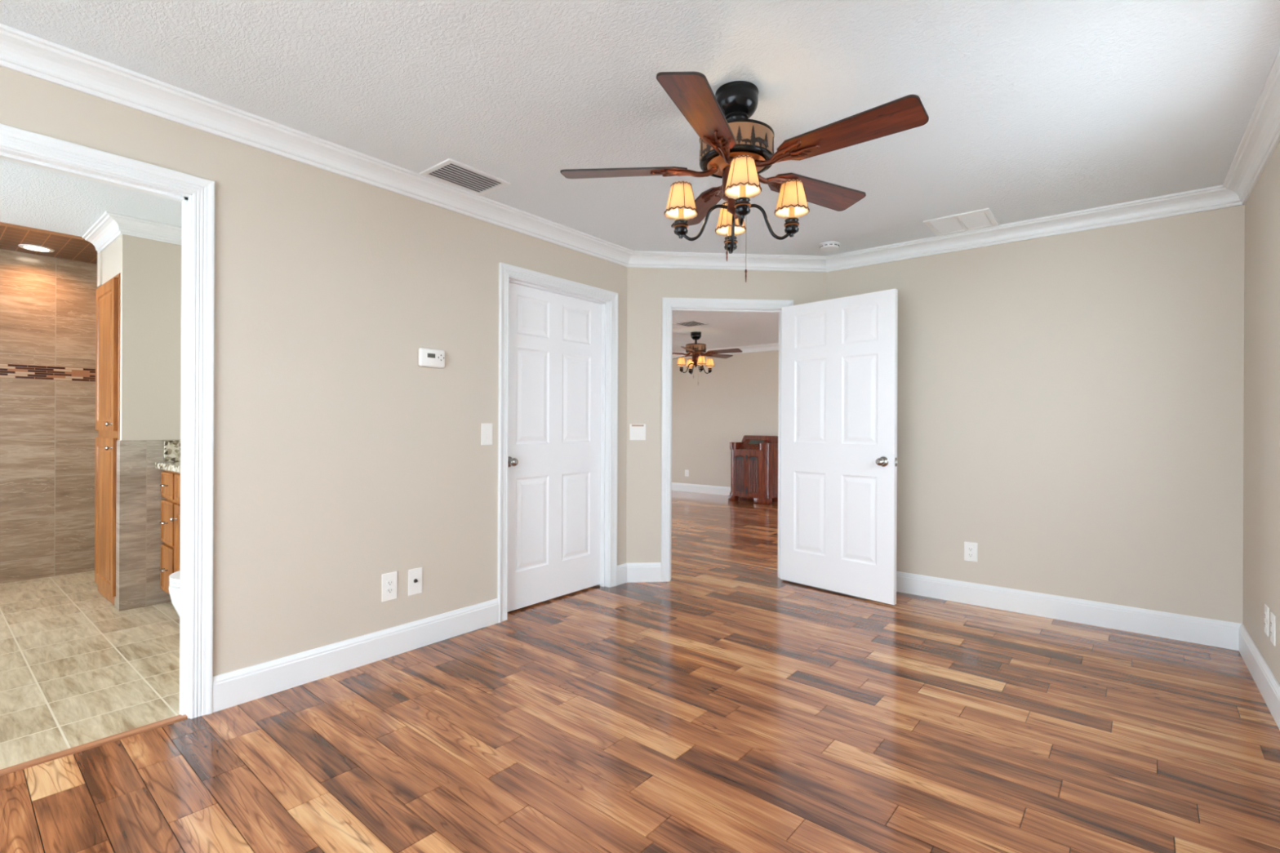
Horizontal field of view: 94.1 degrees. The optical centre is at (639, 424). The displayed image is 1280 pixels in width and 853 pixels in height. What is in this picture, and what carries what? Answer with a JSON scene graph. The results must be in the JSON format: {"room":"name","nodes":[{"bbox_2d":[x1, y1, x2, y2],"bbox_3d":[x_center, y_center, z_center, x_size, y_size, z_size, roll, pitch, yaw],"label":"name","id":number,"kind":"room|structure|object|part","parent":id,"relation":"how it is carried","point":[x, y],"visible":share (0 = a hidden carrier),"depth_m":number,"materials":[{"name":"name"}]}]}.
{"room":"empty bedroom","nodes":[
{"label":"empty bedroom","id":0,"kind":"room"},
{"bbox_2d":[0,248,98,583],"bbox_3d":[-4.842,-0.067,4.031,0.100,2.420,2.960,0,0,39],"label":"wall","id":1,"kind":"structure","parent":0,"point":[48,433],"depth_m":4.45,"materials":[{"name":"tile"}]},
{"bbox_2d":[0,363,95,382],"bbox_3d":[-4.929,-0.385,3.839,0.004,0.103,2.250,0,0,39],"label":"trim","id":2,"kind":"structure","parent":1,"relation":"attached to","point":[6,371],"depth_m":4.45,"materials":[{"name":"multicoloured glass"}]},
{"bbox_2d":[102,234,181,439],"bbox_3d":[-3.243,-0.060,4.177,0.700,2.420,0.720,0,0,39],"label":"wall","id":3,"kind":"structure","parent":0,"point":[150,270],"depth_m":3.79,"materials":[{"name":"beige paint"}]},
{"bbox_2d":[97,251,102,287],"bbox_3d":[-3.701,-1.059,4.082,0.100,0.230,0.010,0,0,39],"label":"trim","id":4,"kind":"structure","parent":3,"relation":"attached to","point":[100,254],"depth_m":4.07,"materials":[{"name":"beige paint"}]},
{"bbox_2d":[81,211,121,253],"bbox_3d":[-3.454,-1.222,3.831,0.780,0.097,0.090,0,0,39],"label":"crown molding","id":5,"kind":"structure","parent":3,"relation":"attached to","point":[105,230],"depth_m":3.83,"materials":[{"name":"white paint"}]},
{"bbox_2d":[106,211,182,245],"bbox_3d":[-2.959,-1.220,3.893,0.090,0.097,0.810,0,0,39],"label":"crown molding","id":6,"kind":"structure","parent":3,"relation":"attached to","point":[127,224],"depth_m":3.74,"materials":[{"name":"white paint"}]},
{"bbox_2d":[114,439,180,611],"bbox_3d":[-3.018,0.626,3.985,0.125,1.050,0.730,0,0,39],"label":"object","id":7,"kind":"structure","parent":3,"relation":"attached to","point":[138,507],"depth_m":3.73,"materials":[{"name":"tile"}]},
{"bbox_2d":[164,440,180,462],"bbox_3d":[-2.618,0.176,3.799,0.725,0.136,0.513,0,0,39],"label":"backsplash","id":8,"kind":"structure","parent":3,"relation":"attached to","point":[171,448],"depth_m":3.85,"materials":[{"name":"stone"}]},
{"bbox_2d":[0,66,627,676],"bbox_3d":[-1.770,-0.053,2.429,0.115,2.420,5.171,0,0,39],"label":"wall","id":9,"kind":"structure","parent":0,"point":[342,461],"depth_m":2.77,"materials":[{"name":"beige paint"}]},
{"bbox_2d":[0,123,214,719],"bbox_3d":[-2.074,0.090,2.055,0.153,2.130,0.978,0,0,39],"label":"door frame","id":10,"kind":"structure","parent":9,"relation":"attached to","point":[196,194],"depth_m":2.35,"materials":[{"name":"white paint"}]},
{"bbox_2d":[0,23,633,266],"bbox_3d":[-1.649,-1.214,2.409,0.090,0.097,5.056,0,0,39],"label":"crown molding","id":11,"kind":"structure","parent":9,"relation":"attached to","point":[20,51],"depth_m":2.47,"materials":[{"name":"white paint"}]},
{"bbox_2d":[212,598,498,712],"bbox_3d":[-1.275,1.089,2.941,0.016,0.140,1.412,0,0,39],"label":"baseboard","id":12,"kind":"structure","parent":9,"relation":"attached to","point":[233,688],"depth_m":2.79,"materials":[{"name":"white paint"}]},
{"bbox_2d":[382,571,397,601],"bbox_3d":[-1.250,0.811,2.976,0.009,0.138,0.080,0,0,39],"label":"wall outlet","id":13,"kind":"object","parent":9,"relation":"attached to","point":[389,580],"visible":1,"depth_m":2.97,"materials":[{"name":"white plastic"}]},
{"bbox_2d":[386,579,393,585],"bbox_3d":[-1.248,0.792,2.975,0.003,0.028,0.034,0,0,39],"label":"receptacle","id":14,"kind":"object","parent":13,"relation":"attached to","point":[389,582],"depth_m":2.97,"materials":[{"name":"grey plastic"}]},
{"bbox_2d":[386,587,393,593],"bbox_3d":[-1.248,0.831,2.975,0.003,0.028,0.034,0,0,39],"label":"receptacle","id":15,"kind":"object","parent":13,"relation":"attached to","point":[389,590],"depth_m":2.97,"materials":[{"name":"grey plastic"}]},
{"bbox_2d":[408,567,422,595],"bbox_3d":[-1.160,0.815,3.082,0.016,0.134,0.078,0,0,39],"label":"cable plate","id":16,"kind":"object","parent":9,"relation":"attached to","point":[415,575],"visible":1,"depth_m":3.08,"materials":[{"name":"white plastic"}]},
{"bbox_2d":[418,347,444,368],"bbox_3d":[-1.098,-0.348,3.143,0.027,0.100,0.149,0,0,39],"label":"thermostat","id":17,"kind":"object","parent":9,"relation":"attached to","point":[428,357],"visible":1,"depth_m":3.13,"materials":[{"name":"white plastic"}]},
{"bbox_2d":[480,423,492,444],"bbox_3d":[-0.880,0.058,3.427,0.010,0.125,0.078,0,0,39],"label":"light switch","id":18,"kind":"object","parent":9,"relation":"attached to","point":[486,428],"visible":1,"depth_m":3.42,"materials":[{"name":"white plastic"}]},
{"bbox_3d":[-0.880,0.058,3.427,0.001,0.072,0.037,0,0,39],"label":"switch frame","id":19,"kind":"part","parent":18,"relation":"part of","materials":[{"name":"white plastic"}]},
{"bbox_2d":[507,282,601,611],"bbox_3d":[-0.546,0.140,3.935,0.101,2.020,0.897,0,0,39],"label":"door","id":20,"kind":"structure","parent":9,"relation":"in","point":[555,340],"depth_m":3.93,"materials":[{"name":"white paint"}]},
{"bbox_3d":[-0.777,0.230,3.624,0.066,0.066,0.066,0,0,39],"label":"knob","id":21,"kind":"part","parent":20,"relation":"part of","materials":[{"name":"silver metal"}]},
{"bbox_2d":[497,262,617,622],"bbox_3d":[-0.548,0.108,3.936,0.153,2.108,1.043,0,0,39],"label":"door frame","id":22,"kind":"structure","parent":9,"relation":"attached to","point":[608,300],"depth_m":4.13,"materials":[{"name":"white paint"}]},
{"bbox_2d":[617,563,626,585],"bbox_3d":[-0.134,1.095,4.347,0.016,0.140,0.123,0,0,39],"label":"baseboard","id":23,"kind":"structure","parent":9,"relation":"attached to","point":[622,568],"depth_m":4.34,"materials":[{"name":"white paint"}]},
{"bbox_2d":[0,490,1279,852],"bbox_3d":[-0.795,1.211,5.067,10.256,0.100,10.505,0,0,39],"label":"floor","id":24,"kind":"structure","parent":0,"point":[696,711],"depth_m":2.24,"materials":[{"name":"brown wood"}]},
{"bbox_2d":[0,714,187,776],"bbox_3d":[-2.059,1.163,2.039,0.040,0.026,0.864,0,0,39],"label":"trim","id":25,"kind":"structure","parent":24,"relation":"on","point":[180,717],"depth_m":2.14,"materials":[{"name":"brown wood"}]},
{"bbox_2d":[94,273,120,604],"bbox_3d":[-3.384,0.104,4.021,0.618,2.089,0.418,0,0,39],"label":"linen cabinet","id":26,"kind":"object","parent":24,"relation":"on","point":[108,295],"visible":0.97,"depth_m":3.83,"materials":[{"name":"brown wood"}]},
{"bbox_3d":[-3.488,0.581,3.888,0.555,0.987,0.020,0,0,39],"label":"door","id":27,"kind":"part","parent":26,"relation":"part of","materials":[{"name":"brown wood"}]},
{"bbox_3d":[-3.484,-0.436,3.888,0.555,0.954,0.020,0,0,39],"label":"door","id":28,"kind":"part","parent":26,"relation":"part of","materials":[{"name":"brown wood"}]},
{"bbox_2d":[155,440,180,594],"bbox_3d":[-2.635,0.630,3.781,0.725,1.044,0.560,0,0,39],"label":"vanity","id":29,"kind":"object","parent":24,"relation":"on","point":[170,485],"visible":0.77,"depth_m":3.71,"materials":[{"name":"brown wood"}]},
{"bbox_3d":[-2.973,0.909,3.714,0.071,0.010,0.032,0,0,39],"label":"drawer pull","id":30,"kind":"part","parent":29,"relation":"part of","materials":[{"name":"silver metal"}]},
{"bbox_3d":[-2.956,0.909,3.733,0.272,0.285,0.020,0,0,39],"label":"drawer","id":31,"kind":"part","parent":29,"relation":"part of","materials":[{"name":"brown wood"}]},
{"bbox_2d":[155,461,180,472],"bbox_3d":[-2.632,0.265,3.781,0.725,0.040,0.558,0,0,39],"label":"countertop","id":32,"kind":"structure","parent":29,"relation":"on","point":[175,466],"depth_m":3.64,"materials":[{"name":"stone"}]},
{"bbox_3d":[-2.954,0.615,3.733,0.272,0.263,0.020,0,0,39],"label":"drawer","id":33,"kind":"part","parent":29,"relation":"part of","materials":[{"name":"brown wood"}]},
{"bbox_3d":[-2.953,0.382,3.733,0.272,0.158,0.020,0,0,39],"label":"drawer","id":34,"kind":"part","parent":29,"relation":"part of","materials":[{"name":"brown wood"}]},
{"bbox_3d":[-2.802,0.572,3.577,0.029,0.029,0.031,0,0,39],"label":"knob","id":35,"kind":"part","parent":29,"relation":"part of","materials":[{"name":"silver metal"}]},
{"bbox_3d":[-2.675,0.384,3.507,0.385,0.158,0.020,0,0,39],"label":"drawer","id":36,"kind":"part","parent":29,"relation":"part of","materials":[{"name":"brown wood"}]},
{"bbox_3d":[-2.677,0.770,3.507,0.385,0.565,0.020,0,0,39],"label":"door","id":37,"kind":"part","parent":29,"relation":"part of","materials":[{"name":"brown wood"}]},
{"bbox_2d":[168,570,180,617],"bbox_3d":[-2.002,0.765,3.092,0.470,0.779,0.711,0,0,39],"label":"toilet","id":38,"kind":"object","parent":24,"relation":"on","point":[174,588],"visible":0.06,"depth_m":2.81,"materials":[{"name":"white ceramic"}]},
{"bbox_3d":[-2.076,0.755,3.001,0.380,0.016,0.470,0,0,39],"label":"seat","id":39,"kind":"part","parent":38,"relation":"part of","materials":[{"name":"white ceramic"}]},
{"bbox_3d":[-2.076,0.736,3.001,0.380,0.017,0.470,0,0,39],"label":"lid","id":40,"kind":"part","parent":38,"relation":"part of","materials":[{"name":"white ceramic"}]},
{"bbox_2d":[728,435,777,504],"bbox_3d":[1.750,0.675,9.081,0.684,0.994,0.437,0,0,39],"label":"cabinet","id":41,"kind":"object","parent":24,"relation":"on","point":[753,460],"visible":0.92,"depth_m":8.90,"materials":[{"name":"brown wood"}]},
{"bbox_3d":[1.730,0.310,9.114,0.371,0.145,0.218,0,0,39],"label":"dial panel","id":42,"kind":"part","parent":41,"relation":"part of","materials":[{"name":"brown wood"}]},
{"bbox_3d":[1.784,0.275,9.128,0.240,0.008,0.105,0,34,39],"label":"dial glass","id":43,"kind":"part","parent":41,"relation":"part of","materials":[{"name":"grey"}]},
{"bbox_3d":[1.855,0.281,9.208,0.650,0.205,0.080,0,0,39],"label":"panel","id":44,"kind":"part","parent":41,"relation":"part of","materials":[{"name":"brown wood"}]},
{"bbox_2d":[0,0,1279,352],"bbox_3d":[-0.745,-1.298,4.878,8.687,0.120,10.830,0,0,39],"label":"ceiling","id":45,"kind":"structure","parent":0,"point":[1034,108],"depth_m":2.25,"materials":[{"name":"white paint"}]},
{"bbox_2d":[17,244,54,252],"bbox_3d":[-4.301,-1.252,4.247,0.184,0.006,0.184,0,0,39],"label":"recessed light","id":46,"kind":"object","parent":45,"relation":"in","point":[32,247],"visible":1,"depth_m":4.24,"materials":[{"name":"white paint"}]},
{"bbox_2d":[24,246,48,251],"bbox_3d":[-4.301,-1.252,4.247,0.125,0.002,0.125,0,0,22],"label":"diffuser","id":47,"kind":"object","parent":46,"relation":"attached to","point":[32,248],"depth_m":4.25,"materials":[{"name":"white plastic"}]},
{"bbox_2d":[418,158,511,195],"bbox_3d":[-0.891,-1.252,3.048,0.262,0.014,0.365,0,0,39],"label":"ceiling vent","id":48,"kind":"object","parent":45,"relation":"in","point":[453,173],"visible":1,"depth_m":3.03,"materials":[{"name":"white metal"}]},
{"bbox_2d":[672,320,708,327],"bbox_3d":[0.627,-1.245,7.416,0.330,0.014,0.330,0,0,39],"label":"ceiling vent","id":49,"kind":"object","parent":45,"relation":"in","point":[688,323],"visible":0.98,"depth_m":7.41,"materials":[{"name":"white metal"}]},
{"bbox_2d":[672,331,742,385],"bbox_3d":[0.798,-0.887,8.129,1.263,0.728,1.293,0,0,39],"label":"ceiling fan","id":50,"kind":"object","parent":45,"relation":"hanging from","point":[696,349],"visible":1,"depth_m":8.07,"materials":[{"name":"brown wood"}]},
{"bbox_3d":[0.563,-0.850,8.084,0.124,0.114,0.124,0,0,39],"label":"lamp shade","id":51,"kind":"part","parent":50,"relation":"part of","materials":[{"name":"beige fabric"}]},
{"bbox_3d":[0.643,-0.965,7.733,0.146,0.006,0.480,13,3,16],"label":"blade","id":52,"kind":"part","parent":50,"relation":"part of","materials":[{"name":"brown wood"}]},
{"bbox_3d":[0.705,-0.849,8.341,0.124,0.114,0.124,0,0,39],"label":"lamp shade","id":53,"kind":"part","parent":50,"relation":"part of","materials":[{"name":"yellow fabric"}]},
{"bbox_3d":[0.820,-0.848,7.941,0.124,0.114,0.124,0,0,39],"label":"lamp shade","id":54,"kind":"part","parent":50,"relation":"part of","materials":[{"name":"beige fabric"}]},
{"bbox_3d":[0.963,-0.848,8.198,0.124,0.114,0.124,0,0,39],"label":"lamp shade","id":55,"kind":"part","parent":50,"relation":"part of","materials":[{"name":"beige fabric"}]},
{"bbox_3d":[1.100,-0.963,8.401,0.480,0.006,0.146,0,-12,-38],"label":"blade","id":56,"kind":"part","parent":50,"relation":"part of","materials":[{"name":"brown wood"}]},
{"bbox_3d":[1.114,-0.963,7.901,0.480,0.006,0.146,0,-12,34],"label":"blade","id":57,"kind":"part","parent":50,"relation":"part of","materials":[{"name":"brown wood"}]},
{"bbox_2d":[560,71,928,282],"bbox_3d":[0.394,-0.889,2.224,1.248,0.728,1.297,0,0,39],"label":"ceiling fan","id":58,"kind":"object","parent":45,"relation":"hanging from","point":[735,148],"visible":1,"depth_m":2.15,"materials":[{"name":"brown wood"}]},
{"bbox_3d":[-0.059,-0.968,2.292,0.480,0.006,0.146,0,12,5],"label":"blade","id":59,"kind":"part","parent":58,"relation":"part of","materials":[{"name":"brown wood"}]},
{"bbox_3d":[0.156,-0.851,2.266,0.124,0.114,0.124,0,0,39],"label":"lamp shade","id":60,"kind":"part","parent":58,"relation":"part of","materials":[{"name":"beige fabric"}]},
{"bbox_3d":[0.198,-0.967,1.864,0.146,0.006,0.480,13,5,23],"label":"blade","id":61,"kind":"part","parent":58,"relation":"part of","materials":[{"name":"brown wood"}]},
{"bbox_3d":[0.269,-0.967,2.669,0.146,0.006,0.480,-12,3,-13],"label":"blade","id":62,"kind":"part","parent":58,"relation":"part of","materials":[{"name":"brown wood"}]},
{"bbox_3d":[0.244,-0.764,2.261,0.183,0.137,0.012,0,0,3],"label":"light arm","id":63,"kind":"part","parent":58,"relation":"part of","materials":[{"name":"black metal"}]},
{"bbox_3d":[0.337,-0.769,2.299,0.002,0.200,0.005,0,0,-31],"label":"pull chain","id":64,"kind":"part","parent":58,"relation":"part of","materials":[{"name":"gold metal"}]},
{"bbox_3d":[0.375,-0.850,2.463,0.124,0.114,0.124,0,0,39],"label":"lamp shade","id":65,"kind":"part","parent":58,"relation":"part of","materials":[{"name":"beige fabric"}]},
{"bbox_3d":[0.370,-0.763,2.375,0.012,0.137,0.183,0,0,3],"label":"light arm","id":66,"kind":"part","parent":58,"relation":"part of","materials":[{"name":"black metal"}]},
{"bbox_3d":[0.357,-0.763,2.135,0.012,0.137,0.183,0,0,3],"label":"light arm","id":67,"kind":"part","parent":58,"relation":"part of","materials":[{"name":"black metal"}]},
{"bbox_3d":[0.353,-0.851,2.047,0.124,0.114,0.124,0,0,39],"label":"lamp shade","id":68,"kind":"part","parent":58,"relation":"part of","materials":[{"name":"beige fabric"}]},
{"bbox_3d":[0.484,-0.763,2.248,0.183,0.137,0.012,0,0,3],"label":"light arm","id":69,"kind":"part","parent":58,"relation":"part of","materials":[{"name":"black metal"}]},
{"bbox_3d":[0.572,-0.850,2.244,0.124,0.114,0.124,0,0,39],"label":"lamp shade","id":70,"kind":"part","parent":58,"relation":"part of","materials":[{"name":"beige fabric"}]},
{"bbox_3d":[0.729,-0.965,2.474,0.480,0.006,0.146,0,-12,-31],"label":"blade","id":71,"kind":"part","parent":58,"relation":"part of","materials":[{"name":"brown wood"}]},
{"bbox_3d":[0.685,-0.965,1.976,0.480,0.006,0.146,0,-12,41],"label":"blade","id":72,"kind":"part","parent":58,"relation":"part of","materials":[{"name":"brown wood"}]},
{"bbox_2d":[819,240,839,251],"bbox_3d":[1.315,-1.229,4.135,0.138,0.040,0.138,0,0,39],"label":"smoke detector","id":73,"kind":"object","parent":45,"relation":"attached to","point":[831,246],"visible":1,"depth_m":4.09,"materials":[{"name":"white paint"}]},
{"bbox_2d":[923,208,999,236],"bbox_3d":[1.988,-1.242,3.684,0.352,0.008,0.366,0,0,39],"label":"ceiling vent","id":74,"kind":"object","parent":45,"relation":"in","point":[983,218],"visible":1,"depth_m":3.67,"materials":[{"name":"white metal"}]},
{"bbox_3d":[1.927,-1.244,3.733,0.136,0.004,0.306,0,0,39],"label":"louvre panel","id":75,"kind":"part","parent":74,"relation":"part of","materials":[{"name":"white paint"}]},
{"bbox_3d":[2.049,-1.243,3.635,0.136,0.004,0.306,0,0,39],"label":"louvre panel","id":76,"kind":"part","parent":74,"relation":"part of","materials":[{"name":"white paint"}]},
{"bbox_2d":[671,350,778,487],"bbox_3d":[2.571,-0.033,8.973,8.287,2.420,0.115,0,0,39],"label":"wall","id":77,"kind":"structure","parent":0,"point":[739,397],"depth_m":9.92,"materials":[{"name":"beige paint"}]},
{"bbox_2d":[684,469,688,476],"bbox_3d":[0.809,0.849,10.319,0.080,0.115,0.009,0,0,39],"label":"wall outlet","id":78,"kind":"object","parent":77,"relation":"attached to","point":[686,472],"visible":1,"depth_m":10.31,"materials":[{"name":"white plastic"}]},
{"bbox_2d":[671,482,730,495],"bbox_3d":[2.524,1.107,8.922,8.287,0.140,0.016,0,0,39],"label":"baseboard","id":79,"kind":"structure","parent":77,"relation":"attached to","point":[717,490],"depth_m":10.11,"materials":[{"name":"white paint"}]},
{"bbox_2d":[672,342,778,358],"bbox_3d":[2.512,-1.195,8.893,8.287,0.097,0.090,0,0,39],"label":"crown molding","id":80,"kind":"structure","parent":77,"relation":"attached to","point":[768,347],"depth_m":9.52,"materials":[{"name":"white paint"}]},
{"bbox_2d":[626,266,826,563],"bbox_3d":[0.651,-0.042,4.515,1.508,2.420,0.115,0,0,-4],"label":"wall","id":81,"kind":"structure","parent":0,"point":[646,286],"depth_m":4.42,"materials":[{"name":"beige paint"}]},
{"bbox_2d":[629,423,645,439],"bbox_3d":[-0.017,0.059,4.401,0.118,0.120,0.010,0,0,-5],"label":"light switch","id":82,"kind":"object","parent":81,"relation":"attached to","point":[637,431],"visible":1,"depth_m":4.40,"materials":[{"name":"white plastic"}]},
{"bbox_2d":[626,562,661,582],"bbox_3d":[0.027,1.095,4.402,0.257,0.140,0.016,0,0,-4],"label":"baseboard","id":83,"kind":"structure","parent":81,"relation":"attached to","point":[636,571],"depth_m":4.40,"materials":[{"name":"white paint"}]},
{"bbox_2d":[661,297,793,582],"bbox_3d":[0.649,0.117,4.515,0.992,2.102,0.153,0,0,-4],"label":"door frame","id":84,"kind":"structure","parent":81,"relation":"attached to","point":[668,304],"depth_m":4.42,"materials":[{"name":"white paint"}]},
{"bbox_2d":[628,250,826,271],"bbox_3d":[0.664,-1.203,4.413,1.508,0.097,0.090,0,0,-4],"label":"crown molding","id":85,"kind":"structure","parent":81,"relation":"attached to","point":[639,259],"depth_m":4.42,"materials":[{"name":"white paint"}]},
{"bbox_2d":[780,288,897,604],"bbox_3d":[1.357,0.144,4.148,0.167,2.030,0.879,0,0,-43],"label":"door","id":86,"kind":"structure","parent":81,"relation":"in","point":[838,498],"depth_m":4.09,"materials":[{"name":"white paint"}]},
{"bbox_3d":[1.559,0.243,3.852,0.066,0.066,0.066,0,0,-43],"label":"knob","id":87,"kind":"part","parent":86,"relation":"part of","materials":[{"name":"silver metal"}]},
{"bbox_2d":[826,204,1244,623],"bbox_3d":[2.312,-0.034,3.855,2.239,2.420,0.115,0,0,39],"label":"wall","id":88,"kind":"structure","parent":0,"point":[1070,406],"depth_m":3.53,"materials":[{"name":"beige paint"}]},
{"bbox_2d":[964,541,977,562],"bbox_3d":[2.162,0.835,3.894,0.078,0.125,0.009,0,0,39],"label":"wall outlet","id":89,"kind":"object","parent":88,"relation":"attached to","point":[970,548],"visible":1,"depth_m":3.89,"materials":[{"name":"white plastic"}]},
{"bbox_2d":[967,546,973,551],"bbox_3d":[2.160,0.815,3.893,0.034,0.028,0.003,0,0,39],"label":"receptacle","id":90,"kind":"object","parent":89,"relation":"attached to","point":[969,548],"depth_m":3.89,"materials":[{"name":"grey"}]},
{"bbox_2d":[826,185,1242,271],"bbox_3d":[2.253,-1.196,3.775,2.239,0.097,0.090,0,0,39],"label":"crown molding","id":91,"kind":"structure","parent":88,"relation":"attached to","point":[1215,197],"depth_m":3.60,"materials":[{"name":"white paint"}]},
{"bbox_2d":[896,571,1241,650],"bbox_3d":[2.266,1.106,3.804,2.239,0.140,0.016,0,0,39],"label":"baseboard","id":92,"kind":"structure","parent":88,"relation":"attached to","point":[1200,630],"depth_m":3.52,"materials":[{"name":"white paint"}]},
{"bbox_2d":[1242,141,1279,684],"bbox_3d":[2.574,-0.033,2.309,0.115,2.420,10.460,0,0,39],"label":"wall","id":93,"kind":"structure","parent":0,"point":[1261,419],"depth_m":2.67,"materials":[{"name":"beige paint"}]},
{"bbox_2d":[1222,47,1279,204],"bbox_3d":[1.197,-1.201,0.767,0.090,0.097,6.093,0,0,39],"label":"crown molding","id":94,"kind":"structure","parent":93,"relation":"attached to","point":[1261,136],"depth_m":2.53,"materials":[{"name":"white paint"}]},
{"bbox_2d":[1238,623,1279,729],"bbox_3d":[1.215,1.101,0.744,0.016,0.140,6.093,0,0,39],"label":"baseboard","id":95,"kind":"structure","parent":93,"relation":"attached to","point":[1264,679],"depth_m":2.61,"materials":[{"name":"white paint"}]},
{"bbox_2d":[1264,603,1269,636],"bbox_3d":[2.705,0.846,2.573,0.009,0.125,0.078,0,0,39],"label":"wall outlet","id":96,"kind":"object","parent":93,"relation":"attached to","point":[1266,607],"visible":1,"depth_m":2.56,"materials":[{"name":"white plastic"}]},
{"bbox_2d":[1270,611,1275,645],"bbox_3d":[2.617,0.845,2.465,0.009,0.125,0.078,0,0,39],"label":"wall outlet","id":97,"kind":"object","parent":93,"relation":"attached to","point":[1273,617],"visible":1,"depth_m":2.45,"materials":[{"name":"white plastic"}]}
]}

